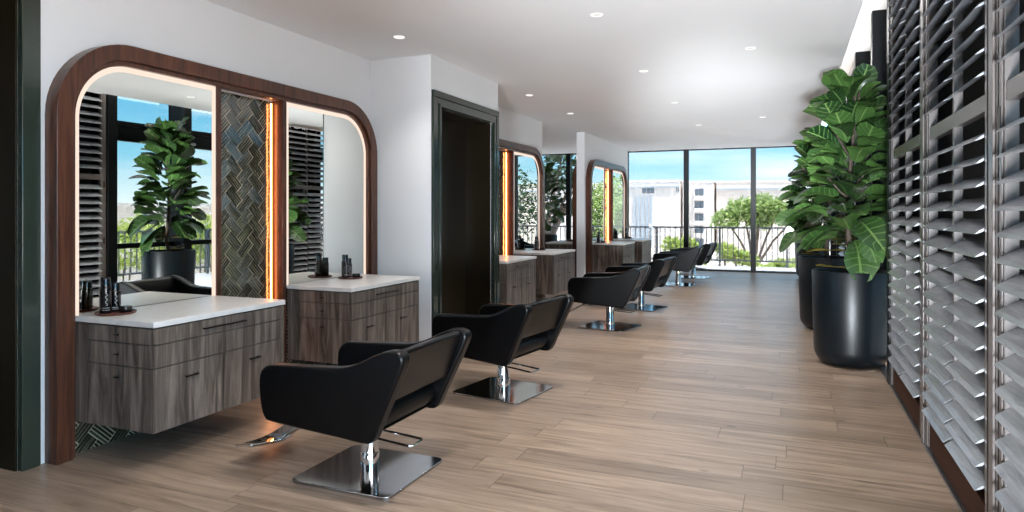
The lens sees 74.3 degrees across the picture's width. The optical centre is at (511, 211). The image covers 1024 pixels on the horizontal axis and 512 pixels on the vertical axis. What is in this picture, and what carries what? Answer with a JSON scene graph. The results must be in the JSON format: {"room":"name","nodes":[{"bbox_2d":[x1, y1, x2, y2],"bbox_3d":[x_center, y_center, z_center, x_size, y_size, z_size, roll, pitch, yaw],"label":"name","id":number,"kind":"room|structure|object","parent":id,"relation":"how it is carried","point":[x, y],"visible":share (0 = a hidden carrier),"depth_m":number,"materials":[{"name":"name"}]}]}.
{"room":"salon","nodes":[
{"label":"salon","id":0,"kind":"room"},
{"bbox_2d":[17,0,370,469],"bbox_3d":[-3.253,-0.050,2.132,0.220,2.800,9.460,0,0,22],"label":"wall","id":1,"kind":"structure","parent":0,"point":[200,31],"depth_m":4.39,"materials":[{"name":"white paint"}]},
{"bbox_2d":[0,0,40,471],"bbox_3d":[-2.982,0.030,2.918,0.360,2.640,1.620,0,0,22],"label":"door","id":2,"kind":"structure","parent":1,"relation":"in","point":[29,11],"depth_m":3.54,"materials":[{"name":"black wood"}]},
{"bbox_2d":[45,44,376,464],"bbox_3d":[-1.923,0.182,5.023,0.167,2.335,3.020,0,0,22],"label":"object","id":3,"kind":"object","parent":1,"relation":"attached to","point":[161,182],"visible":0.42,"depth_m":4.38,"materials":[{"name":"brown wood"}]},
{"bbox_2d":[75,67,215,315],"bbox_3d":[-2.246,-0.141,4.197,0.038,1.443,0.999,0,0,22],"label":"mirror","id":4,"kind":"object","parent":3,"relation":"attached to","point":[145,137],"depth_m":4.14,"materials":[{"name":"silver metal"}]},
{"bbox_2d":[75,295,284,433],"bbox_3d":[-1.939,0.861,4.054,0.618,0.580,0.997,0,0,22],"label":"vanity cabinet","id":5,"kind":"object","parent":3,"relation":"attached to","point":[156,368],"visible":0.98,"depth_m":3.70,"materials":[{"name":"brown wood"}]},
{"bbox_2d":[75,295,284,328],"bbox_3d":[-1.943,0.587,4.061,0.606,0.031,0.987,0,0,22],"label":"countertop","id":6,"kind":"structure","parent":5,"relation":"on","point":[153,316],"depth_m":3.92,"materials":[{"name":"stone"}]},
{"bbox_2d":[94,309,136,315],"bbox_3d":[-2.225,0.564,3.796,0.210,0.014,0.210,0,0,22],"label":"tray","id":7,"kind":"object","parent":6,"relation":"on","point":[97,313],"visible":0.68,"depth_m":3.73,"materials":[{"name":"brown wood"}]},
{"bbox_2d":[99,277,111,313],"bbox_3d":[-2.262,0.464,3.763,0.061,0.200,0.060,0,0,22],"label":"bottle","id":8,"kind":"object","parent":7,"relation":"on","point":[105,290],"visible":1,"depth_m":3.74,"materials":[{"name":"black plastic"}]},
{"bbox_2d":[111,282,120,311],"bbox_3d":[-2.250,0.481,3.833,0.061,0.165,0.060,0,0,22],"label":"bottle","id":9,"kind":"object","parent":7,"relation":"on","point":[116,292],"visible":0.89,"depth_m":3.81,"materials":[{"name":"black plastic"}]},
{"bbox_2d":[119,305,132,312],"bbox_3d":[-2.177,0.547,3.808,0.069,0.034,0.069,0,0,22],"label":"jar","id":10,"kind":"object","parent":7,"relation":"on","point":[126,308],"visible":0.98,"depth_m":3.78,"materials":[{"name":"black plastic"}]},
{"bbox_2d":[287,102,365,284],"bbox_3d":[-1.584,-0.141,5.801,0.038,1.443,1.079,0,0,22],"label":"mirror","id":11,"kind":"object","parent":3,"relation":"attached to","point":[326,146],"depth_m":5.72,"materials":[{"name":"silver metal"}]},
{"bbox_2d":[287,274,419,363],"bbox_3d":[-1.286,0.861,5.637,0.618,0.580,1.022,0,0,22],"label":"vanity cabinet","id":12,"kind":"object","parent":3,"relation":"attached to","point":[323,315],"visible":0.87,"depth_m":5.26,"materials":[{"name":"brown wood"}]},
{"bbox_2d":[287,274,419,291],"bbox_3d":[-1.289,0.587,5.644,0.606,0.031,1.012,0,0,22],"label":"countertop","id":13,"kind":"structure","parent":12,"relation":"on","point":[369,281],"depth_m":5.41,"materials":[{"name":"stone"}]},
{"bbox_2d":[338,276,362,279],"bbox_3d":[-1.389,0.564,5.809,0.210,0.014,0.210,0,0,22],"label":"tray","id":14,"kind":"object","parent":13,"relation":"on","point":[360,277],"visible":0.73,"depth_m":5.74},
{"bbox_2d":[341,254,348,277],"bbox_3d":[-1.426,0.464,5.776,0.061,0.200,0.060,0,0,22],"label":"bottle","id":15,"kind":"object","parent":14,"relation":"on","point":[344,263],"visible":0.99,"depth_m":5.75,"materials":[{"name":"black plastic"}]},
{"bbox_2d":[348,258,351,276],"bbox_3d":[-1.414,0.481,5.846,0.061,0.165,0.060,0,0,22],"label":"bottle","id":16,"kind":"object","parent":14,"relation":"on","point":[349,259],"visible":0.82,"depth_m":5.83,"materials":[{"name":"black plastic"}]},
{"bbox_2d":[352,273,359,277],"bbox_3d":[-1.340,0.547,5.822,0.069,0.034,0.069,0,0,22],"label":"jar","id":17,"kind":"object","parent":14,"relation":"on","point":[354,275],"visible":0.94,"depth_m":5.79,"materials":[{"name":"black"}]},
{"bbox_2d":[0,270,984,511],"bbox_3d":[-0.896,1.450,6.937,9.050,0.200,20.140,0,0,22],"label":"floor","id":18,"kind":"structure","parent":0,"point":[722,399],"depth_m":3.92,"materials":[{"name":"brown wood"}]},
{"bbox_2d":[235,327,470,499],"bbox_3d":[-0.878,0.991,3.581,1.138,0.718,0.714,0,0,22],"label":"salon chair","id":19,"kind":"object","parent":18,"relation":"on","point":[374,386],"visible":1,"depth_m":3.31,"materials":[{"name":"black leather"}]},
{"bbox_2d":[371,54,497,340],"bbox_3d":[-0.979,-0.050,7.144,1.140,2.800,1.540,0,0,22],"label":"wall pier","id":20,"kind":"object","parent":18,"relation":"on","point":[401,87],"visible":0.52,"depth_m":6.34,"materials":[{"name":"white paint"}]},
{"bbox_2d":[431,89,498,336],"bbox_3d":[-0.596,0.110,6.983,0.370,2.480,1.515,0,0,22],"label":"door","id":21,"kind":"structure","parent":20,"relation":"attached to","point":[461,180],"depth_m":7.46,"materials":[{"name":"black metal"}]},
{"bbox_2d":[431,294,573,404],"bbox_3d":[-0.191,0.991,5.189,1.138,0.718,0.714,0,0,31],"label":"salon chair","id":22,"kind":"object","parent":18,"relation":"on","point":[501,334],"visible":0.78,"depth_m":4.90,"materials":[{"name":"black leather"}]},
{"bbox_2d":[545,162,564,248],"bbox_3d":[0.668,0.101,15.482,1.031,2.498,0.945,0,0,22],"label":"fig tree","id":23,"kind":"object","parent":18,"relation":"on","point":[548,170],"visible":0.4,"depth_m":15.38,"materials":[{"name":"green plant"}]},
{"bbox_2d":[568,264,650,331],"bbox_3d":[1.017,0.991,8.016,1.138,0.718,0.714,0,0,21],"label":"salon chair","id":24,"kind":"object","parent":18,"relation":"on","point":[611,290],"visible":0.91,"depth_m":7.70,"materials":[{"name":"black leather"}]},
{"bbox_2d":[605,256,676,311],"bbox_3d":[1.690,0.991,9.594,1.138,0.718,0.714,0,0,27],"label":"salon chair","id":25,"kind":"object","parent":18,"relation":"on","point":[661,269],"visible":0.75,"depth_m":9.37,"materials":[{"name":"black leather"}]},
{"bbox_2d":[652,246,703,286],"bbox_3d":[2.942,0.991,12.576,1.138,0.718,0.714,0,0,21],"label":"salon chair","id":26,"kind":"object","parent":18,"relation":"on","point":[687,260],"visible":0.7,"depth_m":12.20,"materials":[{"name":"black leather"}]},
{"bbox_2d":[542,146,830,273],"bbox_3d":[2.897,-0.270,16.195,9.000,3.240,0.110,0,0,22],"label":"window","id":27,"kind":"structure","parent":18,"relation":"on","point":[727,197],"depth_m":15.51,"materials":[{"name":"clear glass"}]},
{"bbox_2d":[670,242,716,278],"bbox_3d":[3.605,0.991,13.996,1.138,0.718,0.714,0,0,27],"label":"salon chair","id":28,"kind":"object","parent":18,"relation":"on","point":[709,249],"visible":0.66,"depth_m":13.80,"materials":[{"name":"black leather"}]},
{"bbox_2d":[785,155,829,275],"bbox_3d":[6.197,0.050,13.774,1.266,2.599,1.200,0,0,22],"label":"fig tree","id":29,"kind":"object","parent":18,"relation":"on","point":[791,205],"visible":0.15,"depth_m":13.71,"materials":[{"name":"green plant"}]},
{"bbox_2d":[775,124,870,328],"bbox_3d":[3.642,0.149,7.789,1.133,2.402,1.110,0,0,22],"label":"fig tree","id":30,"kind":"object","parent":18,"relation":"on","point":[801,222],"visible":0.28,"depth_m":7.78,"materials":[{"name":"leaf"},{"name":"black glazed ceramic"},{"name":"bark"}]},
{"bbox_2d":[792,63,886,368],"bbox_3d":[3.044,0.016,6.037,1.005,2.668,1.051,0,0,22],"label":"fig tree","id":31,"kind":"object","parent":18,"relation":"on","point":[849,302],"visible":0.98,"depth_m":5.84,"materials":[{"name":"green plant"}]},
{"bbox_2d":[879,364,966,511],"bbox_3d":[3.922,1.344,7.566,0.062,0.012,14.580,0,0,22],"label":"track","id":32,"kind":"object","parent":18,"relation":"on","point":[883,368],"depth_m":3.76,"materials":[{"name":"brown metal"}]},
{"bbox_2d":[922,0,987,511],"bbox_3d":[2.148,-0.275,3.257,0.118,3.210,1.340,0,0,22],"label":"shutter","id":33,"kind":"object","parent":32,"relation":"on","point":[956,343],"visible":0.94,"depth_m":3.21,"materials":[{"name":"grey wood"}]},
{"bbox_2d":[993,0,1023,511],"bbox_3d":[1.587,-0.275,1.898,0.118,3.210,1.340,0,0,22],"label":"shutter","id":34,"kind":"object","parent":32,"relation":"on","point":[1010,313],"visible":1,"depth_m":2.43,"materials":[{"name":"grey wood"}]},
{"bbox_2d":[921,0,925,443],"bbox_3d":[2.428,-0.270,3.936,0.074,3.240,0.100,0,0,22],"label":"post","id":35,"kind":"object","parent":18,"relation":"on","point":[923,2],"visible":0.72,"depth_m":3.92,"materials":[{"name":"grey metal"}]},
{"bbox_2d":[988,0,998,511],"bbox_3d":[1.868,-0.270,2.578,0.074,3.240,0.100,0,0,22],"label":"post","id":36,"kind":"object","parent":18,"relation":"on","point":[993,5],"visible":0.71,"depth_m":2.56,"materials":[{"name":"grey"}]},
{"bbox_2d":[498,106,541,155],"bbox_3d":[-0.237,-0.050,9.439,0.220,2.800,3.270,0,0,22],"label":"wall","id":37,"kind":"structure","parent":0,"point":[515,127],"depth_m":9.99,"materials":[{"name":"white paint"}]},
{"bbox_2d":[499,139,544,297],"bbox_3d":[-0.129,0.182,9.368,0.167,2.335,3.020,0,0,22],"label":"station","id":38,"kind":"object","parent":37,"relation":"attached to","point":[521,167],"visible":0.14,"depth_m":9.86,"materials":[{"name":"brown wood"}]},
{"bbox_2d":[499,255,536,303],"bbox_3d":[-0.146,0.861,8.398,0.618,0.580,0.997,0,0,22],"label":"vanity cabinet","id":39,"kind":"object","parent":38,"relation":"attached to","point":[517,274],"visible":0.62,"depth_m":8.19,"materials":[{"name":"brown wood"}]},
{"bbox_2d":[499,255,536,263],"bbox_3d":[-0.150,0.587,8.405,0.606,0.031,0.987,0,0,22],"label":"countertop","id":40,"kind":"structure","parent":39,"relation":"on","point":[503,259],"depth_m":8.30,"materials":[{"name":"stone"}]},
{"bbox_2d":[514,152,538,251],"bbox_3d":[0.209,-0.141,10.145,0.038,1.443,1.079,0,0,22],"label":"mirror","id":41,"kind":"object","parent":38,"relation":"attached to","point":[526,164],"depth_m":10.08,"materials":[{"name":"silver metal"}]},
{"bbox_2d":[514,249,574,294],"bbox_3d":[0.500,0.861,9.963,0.618,0.580,1.022,0,0,22],"label":"vanity cabinet","id":42,"kind":"object","parent":38,"relation":"attached to","point":[555,268],"visible":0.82,"depth_m":9.51,"materials":[{"name":"brown wood"}]},
{"bbox_2d":[514,249,574,254],"bbox_3d":[0.496,0.587,9.970,0.606,0.031,1.012,0,0,22],"label":"countertop","id":43,"kind":"structure","parent":42,"relation":"on","point":[548,251],"depth_m":9.77,"materials":[{"name":"stone"}]},
{"bbox_3d":[0.404,0.564,10.154,0.210,0.014,0.210,0,0,22],"label":"tray","id":44,"kind":"object","parent":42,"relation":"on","visible":0},
{"bbox_2d":[534,236,538,248],"bbox_3d":[0.367,0.464,10.120,0.061,0.200,0.060,0,0,22],"label":"bottle","id":45,"kind":"object","parent":44,"relation":"on","point":[536,241],"visible":1,"depth_m":10.09,"materials":[{"name":"black plastic"}]},
{"bbox_2d":[206,0,863,153],"bbox_3d":[-1.169,-1.795,7.049,8.460,0.690,20.140,0,0,22],"label":"ceiling","id":46,"kind":"structure","parent":0,"point":[694,54],"depth_m":6.14,"materials":[{"name":"paint"}]},
{"bbox_2d":[394,35,404,38],"bbox_3d":[-0.934,-1.447,5.600,0.094,0.006,0.094,0,0,22],"label":"recessed light","id":47,"kind":"object","parent":46,"relation":"in","point":[398,36],"visible":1,"depth_m":5.61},
{"bbox_2d":[590,13,602,16],"bbox_3d":[0.623,-1.447,4.968,0.094,0.006,0.094,0,0,22],"label":"recessed light","id":48,"kind":"object","parent":46,"relation":"in","point":[592,14],"visible":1,"depth_m":4.96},
{"bbox_2d":[577,132,627,276],"bbox_3d":[1.917,-0.050,13.911,0.150,2.800,3.520,0,0,22],"label":"wall partition","id":49,"kind":"structure","parent":0,"point":[589,147],"depth_m":12.30,"materials":[{"name":"white paint"}]},
{"bbox_2d":[573,162,576,276],"bbox_3d":[1.764,0.182,13.779,0.167,2.335,3.020,0,0,22],"label":"station","id":50,"kind":"object","parent":49,"relation":"attached to","point":[575,167],"visible":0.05,"depth_m":12.39,"materials":[{"name":"brown wood"}]},
{"bbox_2d":[546,240,572,248],"bbox_3d":[1.099,0.861,13.099,0.618,0.580,0.997,0,0,22],"label":"vanity cabinet","id":51,"kind":"object","parent":50,"relation":"attached to","point":[562,244],"visible":0.29,"depth_m":12.66,"materials":[{"name":"brown"}]},
{"bbox_2d":[546,240,572,243],"bbox_3d":[1.103,0.587,13.092,0.606,0.031,0.987,0,0,22],"label":"countertop","id":52,"kind":"structure","parent":51,"relation":"on","point":[561,241],"depth_m":12.69,"materials":[{"name":"stone"}]},
{"bbox_2d":[586,160,627,272],"bbox_3d":[1.933,0.182,13.710,0.167,2.335,3.020,0,0,22],"label":"station","id":53,"kind":"object","parent":49,"relation":"attached to","point":[606,190],"visible":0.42,"depth_m":13.33,"materials":[{"name":"mirror"},{"name":"mirror silver"},{"name":"walnut wood"}]},
{"bbox_2d":[592,166,603,242],"bbox_3d":[1.610,-0.141,12.883,0.038,1.443,0.999,0,0,22],"label":"mirror","id":54,"kind":"object","parent":53,"relation":"attached to","point":[597,171],"depth_m":12.89,"materials":[{"name":"silver metal"}]},
{"bbox_2d":[592,241,634,272],"bbox_3d":[1.918,0.861,12.745,0.618,0.580,0.997,0,0,22],"label":"vanity cabinet","id":55,"kind":"object","parent":53,"relation":"attached to","point":[610,253],"visible":0.79,"depth_m":12.34,"materials":[{"name":"brown wood"}]},
{"bbox_2d":[592,241,634,244],"bbox_3d":[1.915,0.587,12.752,0.606,0.031,0.987,0,0,22],"label":"countertop","id":56,"kind":"structure","parent":55,"relation":"on","point":[607,242],"depth_m":12.41,"materials":[{"name":"stone"}]},
{"bbox_3d":[1.629,0.564,12.493,0.210,0.014,0.210,0,0,22],"label":"tray","id":57,"kind":"object","parent":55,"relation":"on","visible":0},
{"bbox_2d":[597,232,599,241],"bbox_3d":[1.593,0.464,12.460,0.061,0.200,0.060,0,0,22],"label":"bottle","id":58,"kind":"object","parent":57,"relation":"on","point":[598,233],"visible":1,"depth_m":12.44,"materials":[{"name":"black plastic"}]},
{"bbox_2d":[613,171,624,239],"bbox_3d":[2.272,-0.141,14.487,0.038,1.443,1.079,0,0,22],"label":"mirror","id":59,"kind":"object","parent":53,"relation":"attached to","point":[618,176],"depth_m":14.46,"materials":[{"name":"silver metal"}]},
{"bbox_2d":[613,238,651,262],"bbox_3d":[2.560,0.861,14.300,0.618,0.580,1.022,0,0,22],"label":"vanity cabinet","id":60,"kind":"object","parent":53,"relation":"attached to","point":[642,245],"visible":0.53,"depth_m":13.92,"materials":[{"name":"brown"}]},
{"bbox_2d":[613,238,651,241],"bbox_3d":[2.557,0.587,14.307,0.606,0.031,1.012,0,0,22],"label":"countertop","id":61,"kind":"structure","parent":60,"relation":"on","point":[622,239],"depth_m":14.04,"materials":[{"name":"stone"}]},
{"bbox_2d":[821,0,886,124],"bbox_3d":[3.175,-2.015,5.256,0.940,0.250,20.140,0,0,22],"label":"wall","id":62,"kind":"structure","parent":0,"point":[860,41],"depth_m":7.20,"materials":[{"name":"paint"}]},
{"bbox_2d":[938,0,1023,326],"bbox_3d":[2.253,-0.270,2.640,0.090,3.240,14.600,0,0,22],"label":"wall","id":63,"kind":"structure","parent":0,"point":[974,149],"depth_m":4.24,"materials":[{"name":"black"}]},
{"bbox_2d":[831,0,919,383],"bbox_3d":[5.011,-0.270,9.867,0.325,3.240,10.095,0,0,22],"label":"window","id":64,"kind":"structure","parent":63,"relation":"in","point":[878,57],"depth_m":5.34,"materials":[{"name":"black metal"}]},
{"bbox_2d":[838,167,844,255],"bbox_3d":[4.960,-0.275,10.069,0.118,3.210,1.340,0,0,22],"label":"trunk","id":65,"kind":"object","parent":64,"relation":"attached to","point":[841,253],"visible":0.02,"depth_m":10.27,"materials":[{"name":"brown"}]},
{"bbox_2d":[845,58,854,251],"bbox_3d":[4.437,-0.275,8.803,0.118,3.210,1.340,0,0,22],"label":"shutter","id":66,"kind":"object","parent":64,"relation":"attached to","point":[852,69],"visible":0.03,"depth_m":8.74,"materials":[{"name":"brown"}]},
{"bbox_2d":[887,0,920,434],"bbox_3d":[2.709,-0.275,4.616,0.118,3.210,1.340,0,0,22],"label":"shutter","id":67,"kind":"object","parent":64,"relation":"attached to","point":[905,297],"visible":0.81,"depth_m":4.61,"materials":[{"name":"grey"}]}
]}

